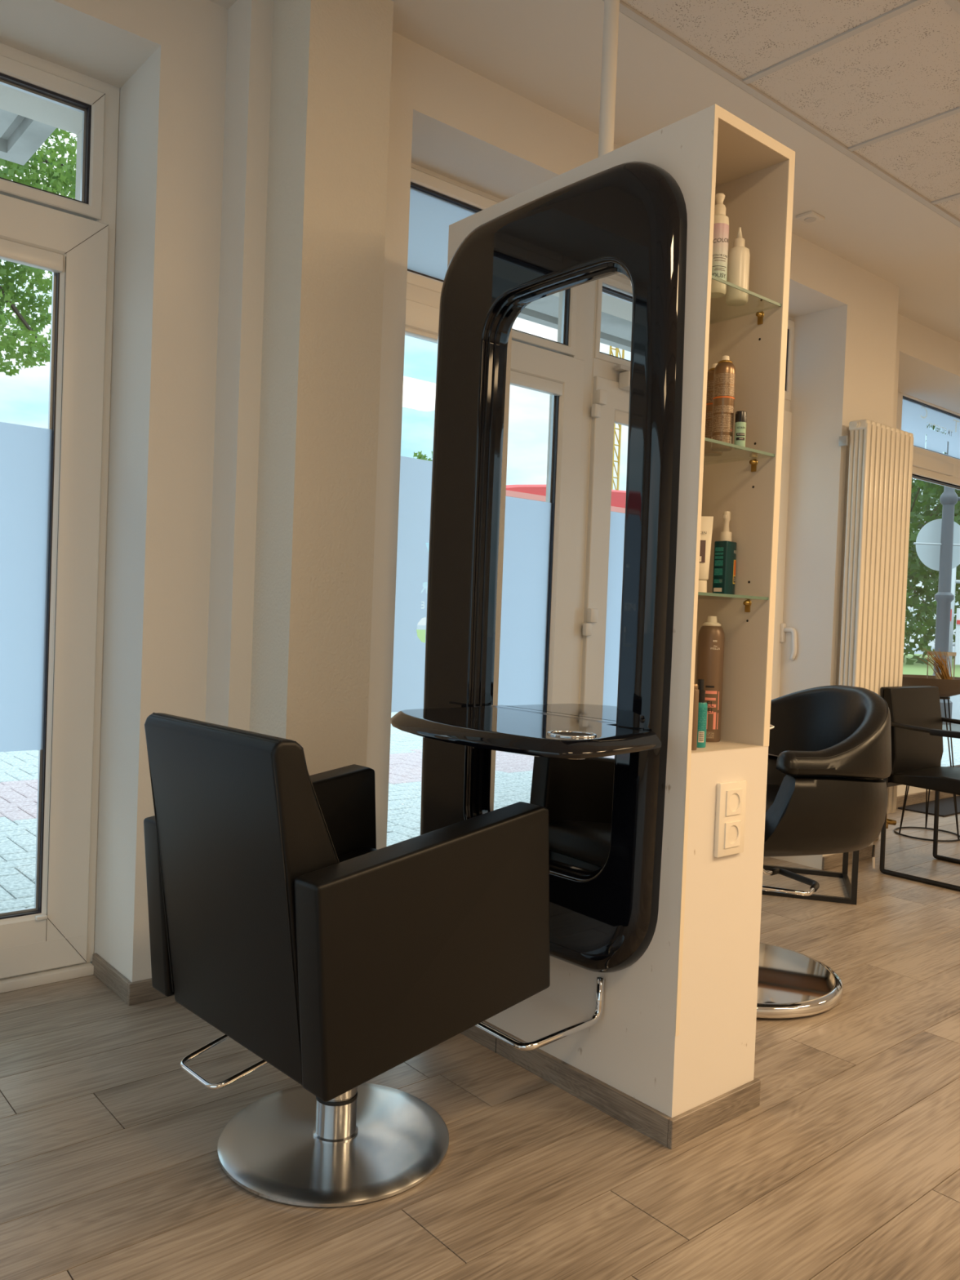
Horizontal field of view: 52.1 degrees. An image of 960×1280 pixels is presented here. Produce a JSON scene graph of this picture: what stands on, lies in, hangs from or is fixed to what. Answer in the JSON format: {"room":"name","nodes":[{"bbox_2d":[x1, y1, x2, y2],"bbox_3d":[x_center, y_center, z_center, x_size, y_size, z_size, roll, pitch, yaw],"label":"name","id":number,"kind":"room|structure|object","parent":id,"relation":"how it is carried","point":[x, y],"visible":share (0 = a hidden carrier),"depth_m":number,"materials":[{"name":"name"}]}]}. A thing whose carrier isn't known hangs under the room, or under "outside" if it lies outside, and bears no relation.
{"room":"salon","nodes":[
{"label":"salon","id":0,"kind":"room"},
{"bbox_2d":[248,0,393,775],"bbox_3d":[-0.723,-0.493,3.064,0.258,3.000,1.044,1,2,-40],"label":"wall pillar","id":1,"kind":"structure","parent":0,"point":[331,68],"depth_m":2.66,"materials":[{"name":"beige paint"}]},
{"bbox_2d":[0,808,959,1279],"bbox_3d":[2.510,1.193,1.339,12.000,0.050,7.520,1,2,-40],"label":"floor","id":2,"kind":"structure","parent":0,"point":[846,1165],"depth_m":2.03,"materials":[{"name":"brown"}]},
{"bbox_2d":[143,712,550,1207],"bbox_3d":[-0.301,0.603,2.029,0.625,0.887,0.650,1,2,-44],"label":"chair","id":3,"kind":"object","parent":2,"relation":"on","point":[277,918],"visible":1,"depth_m":1.83,"materials":[{"name":"black leather"},{"name":"brushed steel"},{"name":"chrome"}]},
{"bbox_2d":[447,103,795,1149],"bbox_3d":[0.276,-0.035,2.492,0.322,2.186,0.903,1,2,-40],"label":"wall","id":4,"kind":"structure","parent":2,"relation":"on","point":[669,1054],"depth_m":2.21,"materials":[{"name":"white laminate"}]},
{"bbox_2d":[474,976,604,1050],"bbox_3d":[0.011,0.807,2.354,0.242,0.114,0.557,1,2,-40],"label":"bar","id":5,"kind":"object","parent":4,"relation":"attached to","point":[585,1024],"visible":0.48,"depth_m":2.15,"materials":[{"name":"silver metal"}]},
{"bbox_2d":[419,160,687,973],"bbox_3d":[0.127,-0.166,2.398,0.056,1.834,0.837,1,2,-40],"label":"mirror","id":6,"kind":"object","parent":4,"relation":"attached to","point":[557,442],"visible":0.77,"depth_m":2.31,"materials":[{"name":"black paint"}]},
{"bbox_2d":[390,701,661,759],"bbox_3d":[0.037,0.197,2.199,0.415,0.047,0.761,1,2,-40],"label":"console","id":7,"kind":"object","parent":6,"relation":"attached to","point":[492,727],"visible":0.99,"depth_m":2.02,"materials":[{"name":"black paint"}]},
{"bbox_2d":[473,705,616,725],"bbox_3d":[0.146,0.190,2.354,0.046,0.024,0.448,1,2,-40],"label":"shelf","id":8,"kind":"object","parent":7,"relation":"attached to","point":[491,707],"depth_m":2.33,"materials":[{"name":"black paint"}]},
{"bbox_2d":[481,273,632,871],"bbox_3d":[0.179,-0.157,2.361,0.001,1.376,0.485,1,2,-40],"label":"mirror glass","id":9,"kind":"object","parent":6,"relation":"attached to","point":[559,495],"depth_m":2.34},
{"bbox_2d":[598,0,619,156],"bbox_3d":[0.324,-1.434,2.466,0.038,0.614,0.038,1,2,-40],"label":"pole","id":10,"kind":"object","parent":4,"relation":"on","point":[611,7],"visible":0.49,"depth_m":2.45,"materials":[{"name":"white metal"}]},
{"bbox_2d":[691,683,698,750],"bbox_3d":[0.458,0.166,2.124,0.026,0.143,0.026,1,2,-40],"label":"tube","id":11,"kind":"object","parent":4,"relation":"in","point":[695,703],"visible":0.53,"depth_m":2.11,"materials":[{"name":"brown"}]},
{"bbox_2d":[697,679,707,747],"bbox_3d":[0.487,0.162,2.178,0.033,0.150,0.033,1,2,-40],"label":"spray bottle","id":12,"kind":"object","parent":4,"relation":"on","point":[703,706],"visible":0.75,"depth_m":2.16,"materials":[{"name":"teal plastic"}]},
{"bbox_2d":[697,515,713,592],"bbox_3d":[0.485,-0.189,2.184,0.048,0.172,0.048,2,1,-27],"label":"tube","id":13,"kind":"object","parent":4,"relation":"on","point":[706,530],"visible":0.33,"depth_m":2.17,"materials":[{"name":"beige plastic"}]},
{"bbox_2d":[696,616,724,742],"bbox_3d":[0.538,0.090,2.302,0.061,0.292,0.061,1,2,-40],"label":"spray can","id":14,"kind":"object","parent":4,"relation":"on","point":[711,637],"visible":0.88,"depth_m":2.27,"materials":[{"name":"brown metal"}]},
{"bbox_2d":[706,731,714,738],"bbox_3d":[0.527,0.221,2.276,0.029,0.016,0.004,2,1,11],"label":"print","id":15,"kind":"object","parent":14,"relation":"attached to","point":[709,735],"depth_m":2.27,"materials":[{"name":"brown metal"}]},
{"bbox_2d":[705,697,715,700],"bbox_3d":[0.531,0.137,2.274,0.029,0.006,0.004,2,1,9],"label":"print","id":16,"kind":"object","parent":14,"relation":"on","point":[706,698],"depth_m":2.27,"materials":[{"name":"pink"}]},
{"bbox_2d":[705,690,716,693],"bbox_3d":[0.533,0.121,2.274,0.031,0.007,0.004,2,1,7],"label":"print","id":17,"kind":"object","parent":14,"relation":"on","point":[706,691],"depth_m":2.27,"materials":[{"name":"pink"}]},
{"bbox_2d":[707,704,715,707],"bbox_3d":[0.531,0.152,2.275,0.031,0.007,0.004,2,1,9],"label":"print","id":18,"kind":"object","parent":14,"relation":"on","point":[708,705],"depth_m":2.27,"materials":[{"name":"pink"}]},
{"bbox_2d":[712,711,715,728],"bbox_3d":[0.543,0.187,2.275,0.007,0.040,0.001,2,1,-17],"label":"print","id":19,"kind":"object","parent":14,"relation":"attached to","point":[713,713],"depth_m":2.27,"materials":[{"name":"pink"}]},
{"bbox_2d":[703,363,722,456],"bbox_3d":[0.540,-0.532,2.268,0.047,0.208,0.048,1,2,-40],"label":"spray can","id":20,"kind":"object","parent":4,"relation":"on","point":[708,451],"visible":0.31,"depth_m":2.25,"materials":[{"name":"brown metal"}]},
{"bbox_2d":[704,420,711,437],"bbox_3d":[0.535,-0.483,2.254,0.046,0.040,0.017,2,1,11],"label":"print","id":21,"kind":"object","parent":20,"relation":"on","point":[708,423],"depth_m":2.25,"materials":[{"name":"paper"}]},
{"bbox_2d":[705,411,712,418],"bbox_3d":[0.536,-0.515,2.254,0.046,0.016,0.017,2,1,11],"label":"print","id":22,"kind":"object","parent":20,"relation":"on","point":[708,415],"depth_m":2.25,"materials":[{"name":"brown metal"}]},
{"bbox_2d":[704,440,714,451],"bbox_3d":[0.532,-0.445,2.252,0.039,0.025,0.010,2,1,14],"label":"print","id":23,"kind":"object","parent":20,"relation":"attached to","point":[707,444],"depth_m":2.25,"materials":[{"name":"brown metal"}]},
{"bbox_2d":[706,391,713,402],"bbox_3d":[0.538,-0.556,2.253,0.046,0.023,0.017,2,1,11],"label":"print","id":24,"kind":"object","parent":20,"relation":"on","point":[709,396],"depth_m":2.25,"materials":[{"name":"brown metal"}]},
{"bbox_2d":[706,380,713,391],"bbox_3d":[0.539,-0.582,2.252,0.046,0.025,0.017,2,1,11],"label":"print","id":25,"kind":"object","parent":20,"relation":"on","point":[709,383],"depth_m":2.25,"materials":[{"name":"brown metal"}]},
{"bbox_2d":[711,193,728,297],"bbox_3d":[0.528,-0.876,2.179,0.045,0.221,0.046,1,2,-40],"label":"bottle","id":26,"kind":"object","parent":4,"relation":"on","point":[721,225],"visible":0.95,"depth_m":2.16,"materials":[{"name":"beige plastic"}]},
{"bbox_2d":[711,355,735,451],"bbox_3d":[0.545,-0.530,2.199,0.047,0.208,0.048,1,2,-40],"label":"spray can","id":27,"kind":"object","parent":4,"relation":"on","point":[724,379],"visible":0.99,"depth_m":2.18,"materials":[{"name":"brown metal"}]},
{"bbox_2d":[712,435,730,446],"bbox_3d":[0.537,-0.443,2.183,0.039,0.025,0.010,2,1,14],"label":"print","id":28,"kind":"object","parent":27,"relation":"attached to","point":[726,438],"depth_m":2.18,"materials":[{"name":"brown paper"}]},
{"bbox_2d":[711,413,733,433],"bbox_3d":[0.541,-0.481,2.186,0.046,0.040,0.017,2,1,11],"label":"print","id":29,"kind":"object","parent":27,"relation":"on","point":[721,423],"depth_m":2.18,"materials":[{"name":"brown paper"}]},
{"bbox_2d":[712,404,733,413],"bbox_3d":[0.542,-0.513,2.185,0.046,0.016,0.017,2,1,11],"label":"print","id":30,"kind":"object","parent":27,"relation":"on","point":[717,409],"depth_m":2.18,"materials":[{"name":"brown paper"}]},
{"bbox_2d":[713,384,734,396],"bbox_3d":[0.543,-0.554,2.184,0.046,0.023,0.017,2,1,11],"label":"print","id":31,"kind":"object","parent":27,"relation":"on","point":[719,390],"depth_m":2.18,"materials":[{"name":"brown metal"}]},
{"bbox_2d":[714,372,735,385],"bbox_3d":[0.544,-0.580,2.184,0.046,0.025,0.017,2,1,11],"label":"print","id":32,"kind":"object","parent":27,"relation":"on","point":[720,378],"depth_m":2.18,"materials":[{"name":"brown metal"}]},
{"bbox_2d":[712,511,736,594],"bbox_3d":[0.573,-0.201,2.296,0.043,0.198,0.036,1,2,-44],"label":"spray bottle","id":33,"kind":"object","parent":4,"relation":"on","point":[725,550],"visible":0.9,"depth_m":2.28,"materials":[{"name":"teal plastic"}]},
{"bbox_2d":[697,595,761,599],"bbox_3d":[0.472,-0.102,2.254,0.263,0.006,0.261,1,2,-40],"label":"glass shelf","id":34,"kind":"object","parent":4,"relation":"attached to","point":[700,597],"depth_m":2.21,"materials":[{"name":"clear glass"}]},
{"bbox_2d":[714,779,746,857],"bbox_3d":[0.553,0.393,2.163,0.097,0.162,0.014,1,2,-40],"label":"wall socket","id":35,"kind":"object","parent":4,"relation":"attached to","point":[731,801],"visible":1,"depth_m":2.15,"materials":[{"name":"beige plastic"}]},
{"bbox_2d":[725,226,750,306],"bbox_3d":[0.586,-0.850,2.230,0.050,0.171,0.050,1,2,-40],"label":"bottle","id":36,"kind":"object","parent":4,"relation":"on","point":[739,256],"visible":1,"depth_m":2.21,"materials":[{"name":"beige plastic"}]},
{"bbox_2d":[733,410,746,449],"bbox_3d":[0.579,-0.466,2.183,0.025,0.082,0.025,1,2,-40],"label":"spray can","id":37,"kind":"object","parent":4,"relation":"on","point":[741,415],"visible":0.98,"depth_m":2.17,"materials":[{"name":"green metal"}]},
{"bbox_2d":[761,753,858,904],"bbox_3d":[1.400,0.778,4.259,0.440,0.572,0.480,3,1,16],"label":"chair","id":38,"kind":"object","parent":2,"relation":"on","point":[851,889],"visible":0.12,"depth_m":4.07,"materials":[{"name":"black metal"}]},
{"bbox_2d":[756,684,892,1018],"bbox_3d":[0.875,0.604,3.078,0.730,0.930,0.724,2,1,-18],"label":"tub chair","id":39,"kind":"object","parent":2,"relation":"on","point":[830,746],"visible":0.6,"depth_m":2.82,"materials":[{"name":"black leather"}]},
{"bbox_2d":[838,418,913,828],"bbox_3d":[1.837,0.039,4.629,0.489,2.067,0.130,1,2,-40],"label":"radiator","id":40,"kind":"object","parent":2,"relation":"on","point":[880,470],"visible":0.66,"depth_m":4.51,"materials":[{"name":"beige metal"}]},
{"bbox_2d":[879,685,959,891],"bbox_3d":[2.215,0.662,4.518,0.558,0.856,0.565,1,2,-40],"label":"chair","id":41,"kind":"object","parent":2,"relation":"on","point":[917,721],"visible":0.82,"depth_m":4.59,"materials":[{"name":"black leather"}]},
{"bbox_2d":[893,697,959,841],"bbox_3d":[2.495,0.696,5.434,0.350,0.768,0.350,1,2,-40],"label":"display stand","id":42,"kind":"object","parent":2,"relation":"on","point":[941,698],"visible":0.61,"depth_m":5.38,"materials":[{"name":"black"}]},
{"bbox_2d":[902,674,959,697],"bbox_3d":[2.512,0.257,5.425,0.470,0.104,0.470,1,2,-40],"label":"bowl","id":43,"kind":"object","parent":42,"relation":"on","point":[947,687],"visible":0.54,"depth_m":5.27,"materials":[{"name":"brown wood"}]},
{"bbox_2d":[917,648,951,679],"bbox_3d":[2.445,0.143,5.273,0.214,0.201,0.134,1,2,-40],"label":"dried grass","id":44,"kind":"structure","parent":43,"relation":"in","point":[944,674],"depth_m":5.27,"materials":[{"name":"brown plant"}]},
{"bbox_2d":[926,651,956,679],"bbox_3d":[2.544,0.168,5.420,0.110,0.205,0.110,1,2,-40],"label":"glass lantern","id":45,"kind":"object","parent":43,"relation":"in","point":[943,653],"visible":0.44,"depth_m":5.41,"materials":[{"name":"silver metal"}]},
{"bbox_2d":[897,795,959,817],"bbox_3d":[3.448,1.083,6.707,1.850,0.014,0.290,1,2,-40],"label":"door mat","id":46,"kind":"object","parent":2,"relation":"on","point":[946,808],"visible":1,"depth_m":6.25,"materials":[{"name":"black"}]},
{"bbox_2d":[0,0,959,1003],"bbox_3d":[0.300,-0.473,4.001,11.600,3.000,0.930,1,2,-40],"label":"wall","id":47,"kind":"structure","parent":0,"point":[193,77],"depth_m":2.79,"materials":[{"name":"white paint"}]},
{"bbox_2d":[0,108,56,165],"bbox_3d":[-3.180,-2.004,2.200,4.310,0.170,0.920,1,2,-40],"label":"entrance canopy","id":48,"kind":"object","parent":47,"relation":"attached to","point":[20,136],"visible":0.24,"depth_m":3.73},
{"bbox_2d":[0,43,119,979],"bbox_3d":[-1.427,-0.343,2.691,0.785,2.607,0.102,1,2,-40],"label":"window","id":49,"kind":"structure","parent":47,"relation":"attached to","point":[54,480],"depth_m":2.84,"materials":[{"name":"white plastic"}]},
{"bbox_2d":[127,977,174,1005],"bbox_3d":[-0.889,0.979,2.776,0.212,0.060,0.012,1,2,-40],"label":"skirting board","id":50,"kind":"object","parent":47,"relation":"attached to","point":[140,991],"visible":0.48,"depth_m":2.73,"materials":[{"name":"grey wood"}]},
{"bbox_2d":[391,163,503,711],"bbox_3d":[-0.040,-0.300,3.524,1.130,2.592,0.096,1,2,-40],"label":"window","id":51,"kind":"structure","parent":47,"relation":"attached to","point":[437,202],"depth_m":3.34,"materials":[{"name":"glass"}]},
{"bbox_2d":[771,315,796,699],"bbox_3d":[1.078,-0.276,4.408,1.080,2.592,0.184,1,2,-40],"label":"window","id":52,"kind":"structure","parent":47,"relation":"attached to","point":[780,628],"depth_m":4.70,"materials":[{"name":"white plastic"}]},
{"bbox_2d":[822,844,875,870],"bbox_3d":[1.768,1.039,4.701,0.465,0.060,0.012,1,2,-40],"label":"skirting board","id":53,"kind":"object","parent":47,"relation":"attached to","point":[833,860],"depth_m":4.64,"materials":[{"name":"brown wood"}]},
{"bbox_2d":[896,391,959,796],"bbox_3d":[3.017,-0.274,6.553,2.950,2.700,0.120,1,2,-40],"label":"window","id":54,"kind":"structure","parent":47,"relation":"attached to","point":[931,464],"depth_m":6.42,"materials":[{"name":"white plastic"}]},
{"bbox_2d":[208,0,959,342],"bbox_3d":[2.553,-1.757,1.368,12.012,0.252,7.750,1,2,-40],"label":"ceiling","id":55,"kind":"structure","parent":0,"point":[864,95],"depth_m":3.06,"materials":[{"name":"white paint"}]},
{"bbox_2d":[795,210,824,225],"bbox_3d":[1.353,-1.727,4.023,0.100,0.016,0.074,1,2,-40],"label":"ceiling vent","id":56,"kind":"object","parent":55,"relation":"in","point":[811,217],"visible":1,"depth_m":4.01,"materials":[{"name":"white paint"}]},
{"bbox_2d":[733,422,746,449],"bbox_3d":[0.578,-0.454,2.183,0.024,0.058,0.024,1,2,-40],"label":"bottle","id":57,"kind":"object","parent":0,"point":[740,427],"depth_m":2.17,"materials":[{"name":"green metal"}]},
{"label":"outside","id":58,"kind":"structure","parent":0,"visible":0},
{"bbox_2d":[416,625,955,654],"bbox_3d":[-19.352,0.102,22.961,240.000,0.155,180.000,1,2,-40],"label":"ground","id":59,"kind":"structure","parent":58,"point":[419,627],"depth_m":101.72,"materials":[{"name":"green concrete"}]},
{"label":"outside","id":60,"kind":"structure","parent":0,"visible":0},
{"bbox_2d":[950,694,959,719],"bbox_3d":[-0.982,0.295,40.657,29.100,0.060,56.600,1,2,-40],"label":"road","id":61,"kind":"structure","parent":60,"point":[955,700],"depth_m":16.40,"materials":[{"name":"grey asphalt"}]},
{"bbox_2d":[948,566,959,699],"bbox_3d":[7.509,-0.091,14.791,1.163,2.450,0.109,2,1,-3],"label":"sign post","id":62,"kind":"object","parent":61,"relation":"on","point":[957,644],"visible":0.46,"depth_m":14.76,"materials":[{"name":"silver metal"}]},
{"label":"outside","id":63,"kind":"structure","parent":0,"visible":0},
{"bbox_2d":[0,711,959,911],"bbox_3d":[-4.379,0.877,6.728,26.000,0.112,9.150,1,2,-40],"label":"pavement","id":64,"kind":"structure","parent":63,"point":[19,770],"depth_m":5.65,"materials":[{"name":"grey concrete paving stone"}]},
{"bbox_2d":[0,128,76,376],"bbox_3d":[-4.019,-1.995,7.139,2.982,5.608,1.821,2,1,-25],"label":"maple tree","id":65,"kind":"object","parent":64,"relation":"on","point":[58,179],"visible":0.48,"depth_m":7.33,"materials":[{"name":"green plant"}]},
{"bbox_2d":[413,450,432,461],"bbox_3d":[-0.508,-0.604,11.320,0.631,3.091,0.805,3,1,23],"label":"young tree","id":66,"kind":"object","parent":64,"relation":"on","point":[420,455],"visible":0.05,"depth_m":11.10,"materials":[{"name":"green plant"}]},
{"bbox_2d":[913,431,959,724],"bbox_3d":[6.239,-1.178,12.999,0.991,4.600,0.318,2,1,-19],"label":"street lamp","id":67,"kind":"object","parent":64,"relation":"on","point":[948,498],"visible":0.59,"depth_m":12.91,"materials":[{"name":"grey metal"}]},
{"bbox_2d":[915,518,959,570],"bbox_3d":[6.188,-1.273,13.153,0.700,0.700,0.012,2,1,0],"label":"round sign","id":68,"kind":"object","parent":67,"relation":"attached to","point":[929,555],"visible":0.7,"depth_m":13.15,"materials":[{"name":"grey metal"}]},
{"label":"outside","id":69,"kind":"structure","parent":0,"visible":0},
{"bbox_2d":[416,629,959,677],"bbox_3d":[5.850,0.160,58.238,36.000,0.090,58.500,1,2,-40],"label":"verge","id":70,"kind":"structure","parent":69,"point":[917,668],"depth_m":36.11,"materials":[{"name":"green plant"}]},
{"bbox_2d":[902,424,959,664],"bbox_3d":[19.046,-4.438,43.892,23.150,11.287,13.408,1,2,-40],"label":"tree","id":71,"kind":"object","parent":70,"relation":"on","point":[917,571],"visible":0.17,"depth_m":38.77,"materials":[{"name":"green plant"}]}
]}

